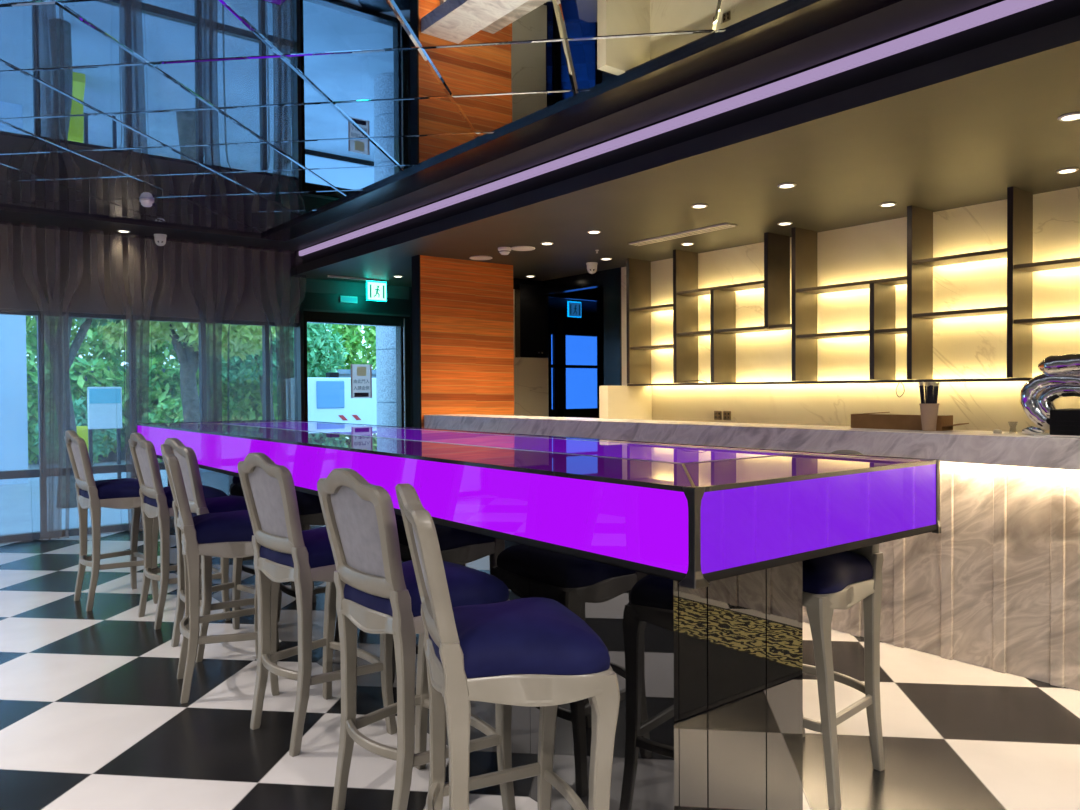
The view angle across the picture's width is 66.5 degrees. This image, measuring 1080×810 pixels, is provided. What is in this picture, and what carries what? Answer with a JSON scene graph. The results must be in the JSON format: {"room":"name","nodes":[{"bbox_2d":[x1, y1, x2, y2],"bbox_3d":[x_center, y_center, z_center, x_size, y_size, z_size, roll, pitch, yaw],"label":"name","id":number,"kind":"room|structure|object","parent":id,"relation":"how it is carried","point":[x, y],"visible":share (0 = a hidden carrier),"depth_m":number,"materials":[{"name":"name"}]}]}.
{"room":"entertainment venue","nodes":[
{"label":"entertainment venue","id":0,"kind":"room"},
{"bbox_2d":[294,277,412,426],"bbox_3d":[-1.751,-0.118,9.638,2.240,2.550,0.180,-1,1,-38],"label":"wall","id":1,"kind":"structure","parent":0,"point":[307,300],"depth_m":9.07,"materials":[{"name":"paint"}]},
{"bbox_2d":[0,224,298,322],"bbox_3d":[-5.197,-1.236,6.955,6.460,0.800,0.180,-1,1,-38],"label":"curtain","id":2,"kind":"object","parent":1,"relation":"in","point":[41,269],"depth_m":7.90,"materials":[{"name":"grey fabric"}]},
{"bbox_2d":[0,309,41,542],"bbox_3d":[-5.084,0.192,7.041,1.380,2.060,0.090,-1,1,-38],"label":"window","id":3,"kind":"structure","parent":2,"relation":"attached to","point":[28,473],"depth_m":7.35,"materials":[{"name":"black metal"}]},
{"bbox_2d":[37,311,200,538],"bbox_3d":[-3.987,0.171,7.903,1.410,2.060,0.090,-1,1,-38],"label":"window","id":4,"kind":"structure","parent":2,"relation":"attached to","point":[64,471],"depth_m":7.63,"materials":[{"name":"black metal"}]},
{"bbox_2d":[198,319,297,421],"bbox_3d":[-3.036,0.152,8.650,1.010,2.060,0.090,-1,1,-38],"label":"window","id":5,"kind":"structure","parent":1,"relation":"in","point":[265,325],"depth_m":8.55,"materials":[{"name":"black metal"}]},
{"bbox_2d":[340,296,356,302],"bbox_3d":[-2.141,-1.180,9.219,0.210,0.076,0.014,-1,1,-38],"label":"wall plaque","id":6,"kind":"object","parent":1,"relation":"attached to","point":[344,299],"visible":1,"depth_m":9.21,"materials":[{"name":"teal plastic"}]},
{"bbox_2d":[303,278,408,298],"bbox_3d":[-2.056,-1.308,9.301,1.300,0.145,0.012,-1,1,-38],"label":"trim","id":7,"kind":"structure","parent":1,"relation":"attached to","point":[309,285],"depth_m":9.19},
{"bbox_2d":[304,309,409,316],"bbox_3d":[-2.048,-1.040,9.298,1.300,0.020,0.030,-1,1,-38],"label":"trim","id":8,"kind":"structure","parent":1,"relation":"attached to","point":[317,310],"depth_m":9.27,"materials":[{"name":"metal"}]},
{"bbox_2d":[304,311,410,426],"bbox_3d":[-2.067,0.069,9.350,1.300,2.190,0.145,-1,1,-38],"label":"door","id":9,"kind":"structure","parent":1,"relation":"in","point":[402,324],"depth_m":9.63,"materials":[{"name":"black paint"}]},
{"bbox_2d":[351,364,371,397],"bbox_3d":[-2.031,-0.271,9.370,0.260,0.384,0.001,-1,1,-38],"label":"notice","id":10,"kind":"object","parent":9,"relation":"attached to","point":[361,374],"visible":1,"depth_m":9.37,"materials":[{"name":"white paper"}]},
{"bbox_2d":[0,0,994,252],"bbox_3d":[-1.529,-1.601,2.278,6.460,0.160,11.900,-1,1,-38],"label":"ceiling","id":11,"kind":"structure","parent":0,"point":[252,117],"depth_m":4.13,"materials":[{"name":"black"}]},
{"bbox_2d":[117,230,129,232],"bbox_3d":[-3.813,-1.590,7.542,0.112,0.009,0.112,-1,1,-38],"label":"recessed light","id":12,"kind":"object","parent":11,"relation":"in","point":[121,231],"visible":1,"depth_m":7.53,"materials":[{"name":"white plastic"}]},
{"bbox_2d":[139,198,155,206],"bbox_3d":[-3.075,-1.578,6.449,0.114,0.056,0.107,-1,1,-38],"label":"sensor","id":13,"kind":"object","parent":11,"relation":"attached to","point":[145,202],"visible":1,"depth_m":6.42,"materials":[{"name":"white plastic"}]},
{"bbox_2d":[154,234,166,245],"bbox_3d":[-3.566,-1.546,7.737,0.114,0.106,0.114,-1,1,-23],"label":"dome camera","id":14,"kind":"object","parent":11,"relation":"attached to","point":[160,239],"visible":1,"depth_m":7.70,"materials":[{"name":"white plastic"}]},
{"bbox_2d":[261,0,901,240],"bbox_3d":[0.844,-1.589,3.653,0.250,0.062,11.130,-1,1,-38],"label":"trim","id":15,"kind":"structure","parent":11,"relation":"attached to","point":[804,19],"depth_m":4.14,"materials":[{"name":"black paint"}]},
{"bbox_2d":[513,289,548,416],"bbox_3d":[-0.343,-0.059,9.143,0.960,2.430,0.200,-1,1,-38],"label":"wall","id":16,"kind":"structure","parent":0,"point":[530,374],"depth_m":9.20,"materials":[{"name":"beige paint"}]},
{"bbox_2d":[513,278,542,288],"bbox_3d":[-0.351,-1.333,9.121,0.960,0.120,0.200,-1,1,-38],"label":"trim","id":17,"kind":"structure","parent":16,"relation":"attached to","point":[515,280],"depth_m":9.15,"materials":[{"name":"black paint"}]},
{"bbox_2d":[515,284,547,357],"bbox_3d":[-0.089,-0.925,9.135,0.395,0.800,0.110,-1,1,-38],"label":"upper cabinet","id":18,"kind":"object","parent":16,"relation":"attached to","point":[531,301],"visible":1,"depth_m":9.07,"materials":[{"name":"black paint"}]},
{"bbox_2d":[543,270,602,294],"bbox_3d":[0.379,-1.320,8.926,0.095,0.150,1.010,-1,1,-38],"label":"trim","id":19,"kind":"structure","parent":16,"relation":"attached to","point":[587,280],"depth_m":8.86,"materials":[{"name":"black paint"}]},
{"bbox_2d":[0,529,1079,809],"bbox_3d":[1.271,1.262,5.212,14.600,0.100,13.200,-1,1,-38],"label":"floor","id":20,"kind":"structure","parent":0,"point":[93,716],"depth_m":3.23,"materials":[{"name":"tile"}]},
{"bbox_2d":[64,430,158,610],"bbox_3d":[-2.703,0.694,5.201,0.493,1.087,0.529,-1,1,-41],"label":"bar stool","id":21,"kind":"object","parent":20,"relation":"on","point":[121,493],"visible":0.8,"depth_m":5.08,"materials":[{"name":"grey paint"}]},
{"bbox_2d":[79,478,139,499],"bbox_3d":[-2.673,0.524,5.224,0.394,0.106,0.460,-1,1,-41],"label":"seat cushion","id":22,"kind":"object","parent":21,"relation":"on","point":[121,488],"depth_m":5.07,"materials":[{"name":"blue fabric"}]},
{"bbox_2d":[128,433,230,629],"bbox_3d":[-2.106,0.697,4.809,0.493,1.087,0.529,-1,1,-40],"label":"bar stool","id":23,"kind":"object","parent":20,"relation":"on","point":[156,499],"visible":0.73,"depth_m":4.67,"materials":[{"name":"grey paint"}]},
{"bbox_2d":[144,485,227,507],"bbox_3d":[-2.077,0.527,4.832,0.394,0.106,0.460,-1,1,-40],"label":"seat cushion","id":24,"kind":"object","parent":23,"relation":"on","point":[154,497],"depth_m":4.67,"materials":[{"name":"blue fabric"}]},
{"bbox_2d":[161,444,279,703],"bbox_3d":[-1.429,0.711,3.705,0.493,1.087,0.529,-1,1,-26],"label":"bar stool","id":25,"kind":"object","parent":20,"relation":"on","point":[221,534],"visible":0.81,"depth_m":3.54,"materials":[{"name":"grey paint"}]},
{"bbox_2d":[184,510,253,543],"bbox_3d":[-1.393,0.541,3.720,0.394,0.106,0.460,-1,1,-26],"label":"seat cushion","id":26,"kind":"object","parent":25,"relation":"on","point":[232,527],"depth_m":3.55,"materials":[{"name":"blue fabric"}]},
{"bbox_2d":[161,438,279,661],"bbox_3d":[-1.656,0.703,4.250,0.493,1.087,0.529,-1,1,-43],"label":"bar stool","id":27,"kind":"object","parent":20,"relation":"on","point":[186,456],"visible":0.44,"depth_m":4.11,"materials":[{"name":"grey paint"}]},
{"bbox_2d":[178,495,247,516],"bbox_3d":[-1.627,0.533,4.274,0.394,0.106,0.460,-1,1,-43],"label":"seat cushion","id":28,"kind":"object","parent":27,"relation":"on","point":[224,503],"depth_m":4.12,"materials":[{"name":"blue fabric"}]},
{"bbox_2d":[238,453,396,756],"bbox_3d":[-0.878,0.716,3.205,0.493,1.087,0.529,-1,1,-43],"label":"bar stool","id":29,"kind":"object","parent":20,"relation":"on","point":[283,552],"visible":0.8,"depth_m":3.08,"materials":[{"name":"grey paint"}]},
{"bbox_2d":[259,527,334,567],"bbox_3d":[-0.849,0.546,3.229,0.394,0.106,0.460,-1,1,-43],"label":"seat cushion","id":30,"kind":"object","parent":29,"relation":"on","point":[312,550],"depth_m":3.05,"materials":[{"name":"blue fabric"}]},
{"bbox_2d":[317,468,515,809],"bbox_3d":[-0.395,0.724,2.546,0.493,1.087,0.529,-1,1,-41],"label":"bar stool","id":31,"kind":"object","parent":20,"relation":"on","point":[377,593],"visible":0.8,"depth_m":2.44,"materials":[{"name":"grey paint"}]},
{"bbox_2d":[344,560,508,616],"bbox_3d":[-0.366,0.554,2.570,0.394,0.106,0.460,-1,1,-41],"label":"seat cushion","id":32,"kind":"object","parent":31,"relation":"on","point":[466,585],"depth_m":2.44,"materials":[{"name":"blue fabric"}]},
{"bbox_2d":[412,255,513,427],"bbox_3d":[-0.712,-0.095,7.860,1.065,2.550,0.130,-1,1,-38],"label":"wood panel","id":33,"kind":"object","parent":20,"relation":"on","point":[463,315],"visible":0.64,"depth_m":7.76,"materials":[{"name":"orange wood"}]},
{"bbox_2d":[395,483,619,809],"bbox_3d":[-0.102,0.731,2.039,0.493,1.087,0.529,-1,1,-15],"label":"bar stool","id":34,"kind":"object","parent":20,"relation":"on","point":[532,651],"visible":1,"depth_m":1.86,"materials":[{"name":"grey paint"}]},
{"bbox_2d":[428,597,609,678],"bbox_3d":[-0.064,0.561,2.046,0.394,0.106,0.460,-1,1,-15],"label":"seat cushion","id":35,"kind":"object","parent":34,"relation":"on","point":[532,637],"depth_m":1.88,"materials":[{"name":"blue fabric"}]},
{"bbox_2d":[136,420,940,809],"bbox_3d":[-0.898,0.698,4.467,1.176,1.080,5.572,-1,1,-38],"label":"bar table","id":36,"kind":"object","parent":20,"relation":"on","point":[685,561],"visible":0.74,"depth_m":2.39,"materials":[{"name":"purple glass"}]},
{"bbox_2d":[803,450,884,809],"bbox_3d":[0.928,0.710,2.866,0.493,1.087,0.529,-1,1,-34],"label":"bar stool","id":37,"kind":"object","parent":20,"relation":"on","point":[841,580],"visible":0.34,"depth_m":2.66,"materials":[{"name":"grey paint"}]},
{"bbox_2d":[803,551,872,593],"bbox_3d":[0.893,0.541,2.840,0.394,0.106,0.460,-1,1,-34],"label":"seat cushion","id":38,"kind":"object","parent":37,"relation":"on","point":[846,572],"depth_m":2.67,"materials":[{"name":"blue fabric"}]},
{"bbox_2d":[803,461,1079,690],"bbox_3d":[2.096,0.731,4.299,0.615,0.982,8.955,-1,1,-38],"label":"bar counter","id":39,"kind":"object","parent":20,"relation":"on","point":[997,589],"depth_m":3.80,"materials":[{"name":"grey stone"}]},
{"bbox_2d":[424,414,1079,469],"bbox_3d":[1.880,0.192,4.087,0.400,0.130,9.000,-1,1,-38],"label":"countertop","id":40,"kind":"structure","parent":39,"relation":"on","point":[1006,448],"depth_m":4.38,"materials":[{"name":"grey stone"}]},
{"bbox_2d":[851,412,968,430],"bbox_3d":[1.890,0.081,4.233,0.124,0.086,0.568,-1,1,-38],"label":"cardboard box","id":41,"kind":"object","parent":40,"relation":"on","point":[865,420],"visible":0.98,"depth_m":4.23,"materials":[{"name":"brown cardboard"}]},
{"bbox_2d":[919,403,938,430],"bbox_3d":[1.911,0.060,4.044,0.091,0.135,0.091,-1,1,-38],"label":"paper cup","id":42,"kind":"object","parent":40,"relation":"on","point":[929,412],"visible":0.95,"depth_m":4.01,"materials":[{"name":"beige paper"}]},
{"bbox_2d":[993,429,1001,433],"bbox_3d":[2.103,0.121,3.785,0.036,0.018,0.036,-1,1,-38],"label":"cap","id":43,"kind":"object","parent":40,"relation":"on","point":[996,431],"visible":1,"depth_m":3.77,"materials":[{"name":"beige"}]},
{"bbox_2d":[1022,427,1044,434],"bbox_3d":[2.164,0.114,3.613,0.050,0.032,0.094,-1,1,-38],"label":"scrap","id":44,"kind":"object","parent":40,"relation":"on","point":[1029,430],"visible":1,"depth_m":3.60,"materials":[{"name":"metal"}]},
{"bbox_2d":[1020,354,1079,429],"bbox_3d":[2.348,-0.058,3.550,0.114,0.341,0.506,-1,1,-38],"label":"foil balloon","id":45,"kind":"object","parent":40,"relation":"on","point":[1060,377],"visible":0.87,"depth_m":3.62,"materials":[{"name":"silver metal"}]},
{"bbox_2d":[1034,408,1079,436],"bbox_3d":[2.388,0.076,3.487,0.240,0.115,0.450,-1,1,-38],"label":"case","id":46,"kind":"object","parent":40,"relation":"on","point":[1063,422],"visible":1,"depth_m":3.51,"materials":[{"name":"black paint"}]},
{"bbox_2d":[599,386,651,419],"bbox_3d":[0.823,0.493,7.852,0.580,1.355,0.120,-1,1,-38],"label":"wall","id":47,"kind":"structure","parent":0,"point":[615,402],"depth_m":7.76,"materials":[{"name":"beige paint"}]},
{"bbox_2d":[289,0,1079,286],"bbox_3d":[3.762,-1.543,7.200,8.140,0.310,13.100,-1,1,-38],"label":"ceiling","id":48,"kind":"structure","parent":0,"point":[964,118],"depth_m":4.69,"materials":[{"name":"brown paint"}]},
{"bbox_2d":[327,275,380,281],"bbox_3d":[-2.007,-1.368,8.913,0.620,0.022,0.028,-1,1,-38],"label":"track","id":49,"kind":"object","parent":48,"relation":"attached to","point":[328,276],"visible":1,"depth_m":8.90,"materials":[{"name":"white metal"}]},
{"bbox_2d":[366,280,386,300],"bbox_3d":[-1.804,-1.264,9.087,0.236,0.228,0.032,-1,1,-38],"label":"exit sign","id":50,"kind":"object","parent":48,"relation":"hanging from","point":[375,291],"visible":1,"depth_m":9.07,"materials":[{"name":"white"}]},
{"bbox_2d":[470,256,491,259],"bbox_3d":[-0.547,-1.362,7.634,0.216,0.010,0.216,-1,1,-38],"label":"ceiling speaker","id":51,"kind":"object","parent":48,"relation":"attached to","point":[471,257],"visible":1,"depth_m":7.60,"materials":[{"name":"white plastic"}]},
{"bbox_2d":[498,247,510,254],"bbox_3d":[-0.307,-1.330,7.136,0.116,0.060,0.116,-1,1,-38],"label":"smoke detector","id":52,"kind":"object","parent":48,"relation":"attached to","point":[502,250],"visible":1,"depth_m":7.10,"materials":[{"name":"white plastic"}]},
{"bbox_2d":[511,246,534,250],"bbox_3d":[-0.147,-1.357,7.142,0.216,0.010,0.216,-1,1,-38],"label":"ceiling speaker","id":53,"kind":"object","parent":48,"relation":"attached to","point":[516,248],"visible":1,"depth_m":7.12,"materials":[{"name":"white plastic"}]},
{"bbox_2d":[540,242,553,244],"bbox_3d":[0.059,-1.354,6.908,0.112,0.009,0.112,-1,1,-38],"label":"recessed light","id":54,"kind":"object","parent":48,"relation":"in","point":[542,243],"visible":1,"depth_m":6.89,"materials":[{"name":"white"}]},
{"bbox_2d":[586,262,597,273],"bbox_3d":[0.505,-1.327,8.001,0.114,0.106,0.114,0,1,2],"label":"dome camera","id":55,"kind":"object","parent":48,"relation":"attached to","point":[591,266],"visible":1,"depth_m":7.96,"materials":[{"name":"white plastic"}]},
{"bbox_2d":[587,230,600,233],"bbox_3d":[0.422,-1.349,6.422,0.112,0.009,0.112,-1,1,-38],"label":"recessed light","id":56,"kind":"object","parent":48,"relation":"in","point":[590,231],"visible":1,"depth_m":6.41,"materials":[{"name":"white"}]},
{"bbox_2d":[299,0,1051,255],"bbox_3d":[1.057,-1.538,4.108,0.035,0.050,11.580,-1,1,-38],"label":"strip light","id":57,"kind":"object","parent":48,"relation":"attached to","point":[1007,7],"visible":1,"depth_m":4.11,"materials":[{"name":"purple plastic"}]},
{"bbox_2d":[629,223,736,245],"bbox_3d":[1.113,-1.354,6.570,0.120,0.012,1.040,-1,1,-38],"label":"ceiling vent","id":58,"kind":"object","parent":48,"relation":"in","point":[725,225],"visible":1,"depth_m":6.51,"materials":[{"name":"white metal"}]},
{"bbox_2d":[681,242,693,245],"bbox_3d":[1.250,-1.363,6.974,0.112,0.009,0.112,-1,1,-38],"label":"recessed light","id":59,"kind":"object","parent":48,"relation":"in","point":[686,243],"visible":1,"depth_m":6.96,"materials":[{"name":"white"}]},
{"bbox_2d":[691,204,707,207],"bbox_3d":[1.073,-1.338,5.542,0.112,0.009,0.112,-1,1,-38],"label":"recessed light","id":60,"kind":"object","parent":48,"relation":"in","point":[694,205],"visible":1,"depth_m":5.53,"materials":[{"name":"white"}]},
{"bbox_2d":[778,222,791,225],"bbox_3d":[1.827,-1.353,6.142,0.112,0.009,0.112,-1,1,-38],"label":"recessed light","id":61,"kind":"object","parent":48,"relation":"in","point":[779,223],"visible":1,"depth_m":6.12,"materials":[{"name":"white"}]},
{"bbox_2d":[777,183,795,188],"bbox_3d":[1.500,-1.332,5.002,0.112,0.009,0.112,-1,1,-38],"label":"recessed light","id":62,"kind":"object","parent":48,"relation":"in","point":[784,185],"visible":1,"depth_m":4.99,"materials":[{"name":"white"}]},
{"bbox_2d":[879,202,896,206],"bbox_3d":[2.338,-1.346,5.534,0.112,0.009,0.112,-1,1,-38],"label":"recessed light","id":63,"kind":"object","parent":48,"relation":"in","point":[888,204],"visible":1,"depth_m":5.51,"materials":[{"name":"white plastic"}]},
{"bbox_2d":[1056,168,1078,173],"bbox_3d":[3.010,-1.336,4.699,0.112,0.009,0.112,-1,1,-38],"label":"recessed light","id":64,"kind":"object","parent":48,"relation":"in","point":[1065,170],"visible":1,"depth_m":4.69,"materials":[{"name":"white"}]},
{"bbox_2d":[1058,112,1079,121],"bbox_3d":[2.433,-1.317,3.767,0.112,0.009,0.112,-1,1,-38],"label":"recessed light","id":65,"kind":"object","parent":48,"relation":"in","point":[1071,116],"visible":1,"depth_m":3.76,"materials":[{"name":"white"}]},
{"bbox_2d":[621,186,1079,432],"bbox_3d":[3.745,-0.071,4.750,0.200,2.550,9.240,-1,1,-38],"label":"wall","id":66,"kind":"structure","parent":0,"point":[969,347],"depth_m":6.08,"materials":[{"name":"beige paint"}]},
{"bbox_2d":[603,267,621,385],"bbox_3d":[0.815,-0.115,8.481,0.195,2.550,0.250,-1,1,-38],"label":"trim","id":67,"kind":"structure","parent":66,"relation":"attached to","point":[611,277],"depth_m":8.40,"materials":[{"name":"black paint"}]},
{"bbox_2d":[714,411,721,419],"bbox_3d":[1.583,0.092,7.334,0.012,0.080,0.082,-1,1,-38],"label":"wall socket","id":68,"kind":"object","parent":66,"relation":"attached to","point":[717,414],"visible":1,"depth_m":7.33,"materials":[{"name":"brown plastic"}]},
{"bbox_2d":[723,411,730,419],"bbox_3d":[1.648,0.093,7.252,0.012,0.080,0.082,-1,1,-38],"label":"wall socket","id":69,"kind":"object","parent":66,"relation":"attached to","point":[726,414],"visible":1,"depth_m":7.25,"materials":[{"name":"brown plastic"}]},
{"bbox_2d":[626,187,1079,385],"bbox_3d":[2.183,-0.763,6.259,0.300,1.198,4.057,-1,1,-38],"label":"wall shelving","id":70,"kind":"object","parent":66,"relation":"attached to","point":[723,330],"visible":1,"depth_m":6.32,"materials":[{"name":"brown wood"}]},
{"bbox_3d":[1.811,-0.174,11.611,5.800,2.550,3.580,-1,1,-38],"label":"wall","id":71,"kind":"structure","parent":0,"visible":0},
{"bbox_2d":[548,287,603,417],"bbox_3d":[0.416,-0.132,9.649,0.860,2.550,0.060,-1,1,-38],"label":"door","id":72,"kind":"structure","parent":71,"relation":"in","point":[575,318],"depth_m":9.64,"materials":[{"name":"black paint"}]},
{"label":"outside","id":73,"kind":"structure","parent":0,"visible":0},
{"bbox_2d":[0,459,167,534],"bbox_3d":[-11.193,1.203,15.893,30.000,0.100,21.200,-1,1,-38],"label":"ground","id":74,"kind":"structure","parent":73,"point":[19,503],"depth_m":9.63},
{"bbox_2d":[0,314,28,484],"bbox_3d":[-9.670,-0.897,11.150,4.600,4.240,0.300,-1,1,-38],"label":"wall","id":75,"kind":"structure","parent":74,"relation":"on","point":[13,363],"depth_m":12.36,"materials":[{"name":"white paint"}]},
{"bbox_2d":[35,396,116,463],"bbox_3d":[-8.392,0.489,14.925,1.411,1.361,1.111,-1,1,-38],"label":"shrub","id":76,"kind":"object","parent":74,"relation":"on","point":[81,414],"visible":0.34,"depth_m":14.79,"materials":[{"name":"green plant"}]},
{"bbox_2d":[32,316,121,507],"bbox_3d":[-5.600,-0.697,9.869,1.328,3.836,1.793,0,1,36],"label":"tree","id":77,"kind":"object","parent":74,"relation":"on","point":[63,357],"visible":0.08,"depth_m":9.74,"materials":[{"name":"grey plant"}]},
{"bbox_2d":[76,426,88,452],"bbox_3d":[-6.463,0.747,11.464,0.280,0.900,0.600,-1,1,-38],"label":"barrier","id":78,"kind":"object","parent":74,"relation":"on","point":[82,431],"visible":0.16,"depth_m":11.44,"materials":[{"name":"yellow plastic"}]},
{"bbox_2d":[87,387,121,478],"bbox_3d":[-6.849,0.444,12.968,0.480,1.460,0.114,-1,1,-38],"label":"notice board","id":79,"kind":"object","parent":74,"relation":"on","point":[104,404],"visible":0.9,"depth_m":12.91,"materials":[{"name":"white metal"}]},
{"bbox_2d":[138,395,209,461],"bbox_3d":[-7.077,0.465,15.942,1.370,1.381,1.110,-1,1,-38],"label":"shrub","id":80,"kind":"object","parent":74,"relation":"on","point":[172,413],"visible":0.25,"depth_m":15.79,"materials":[{"name":"green plant"}]},
{"bbox_2d":[91,319,284,421],"bbox_3d":[-5.516,-0.815,12.965,2.840,3.975,1.898,-1,1,-34],"label":"tree","id":81,"kind":"object","parent":74,"relation":"on","point":[228,340],"visible":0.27,"depth_m":12.74,"materials":[{"name":"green plant"}]},
{"bbox_2d":[26,316,375,465],"bbox_3d":[-5.945,-1.024,19.684,13.248,4.285,2.964,-1,1,-38],"label":"tree","id":82,"kind":"object","parent":74,"relation":"on","point":[231,401],"visible":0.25,"depth_m":17.01,"materials":[{"name":"green plant"}]},
{"bbox_2d":[27,366,375,464],"bbox_3d":[-5.264,0.102,19.650,12.000,1.900,0.560,-1,1,-38],"label":"wall","id":83,"kind":"structure","parent":74,"relation":"on","point":[343,373],"depth_m":16.86,"materials":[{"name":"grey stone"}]},
{"bbox_2d":[181,323,349,419],"bbox_3d":[-5.610,-0.878,17.102,3.592,3.960,1.701,-1,1,-41],"label":"tree","id":84,"kind":"object","parent":74,"relation":"on","point":[282,350],"visible":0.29,"depth_m":17.15,"materials":[{"name":"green plant"}]},
{"bbox_2d":[286,372,376,424],"bbox_3d":[-3.501,0.244,15.873,2.500,1.720,0.920,-1,1,-38],"label":"truck","id":85,"kind":"object","parent":74,"relation":"on","point":[329,398],"visible":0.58,"depth_m":15.17,"materials":[{"name":"white metal"}]},
{"bbox_2d":[376,326,396,425],"bbox_3d":[-2.011,-0.635,11.640,0.600,3.600,0.600,-1,1,-38],"label":"granite column","id":86,"kind":"structure","parent":74,"relation":"on","point":[385,336],"depth_m":11.37,"materials":[{"name":"grey stone"}]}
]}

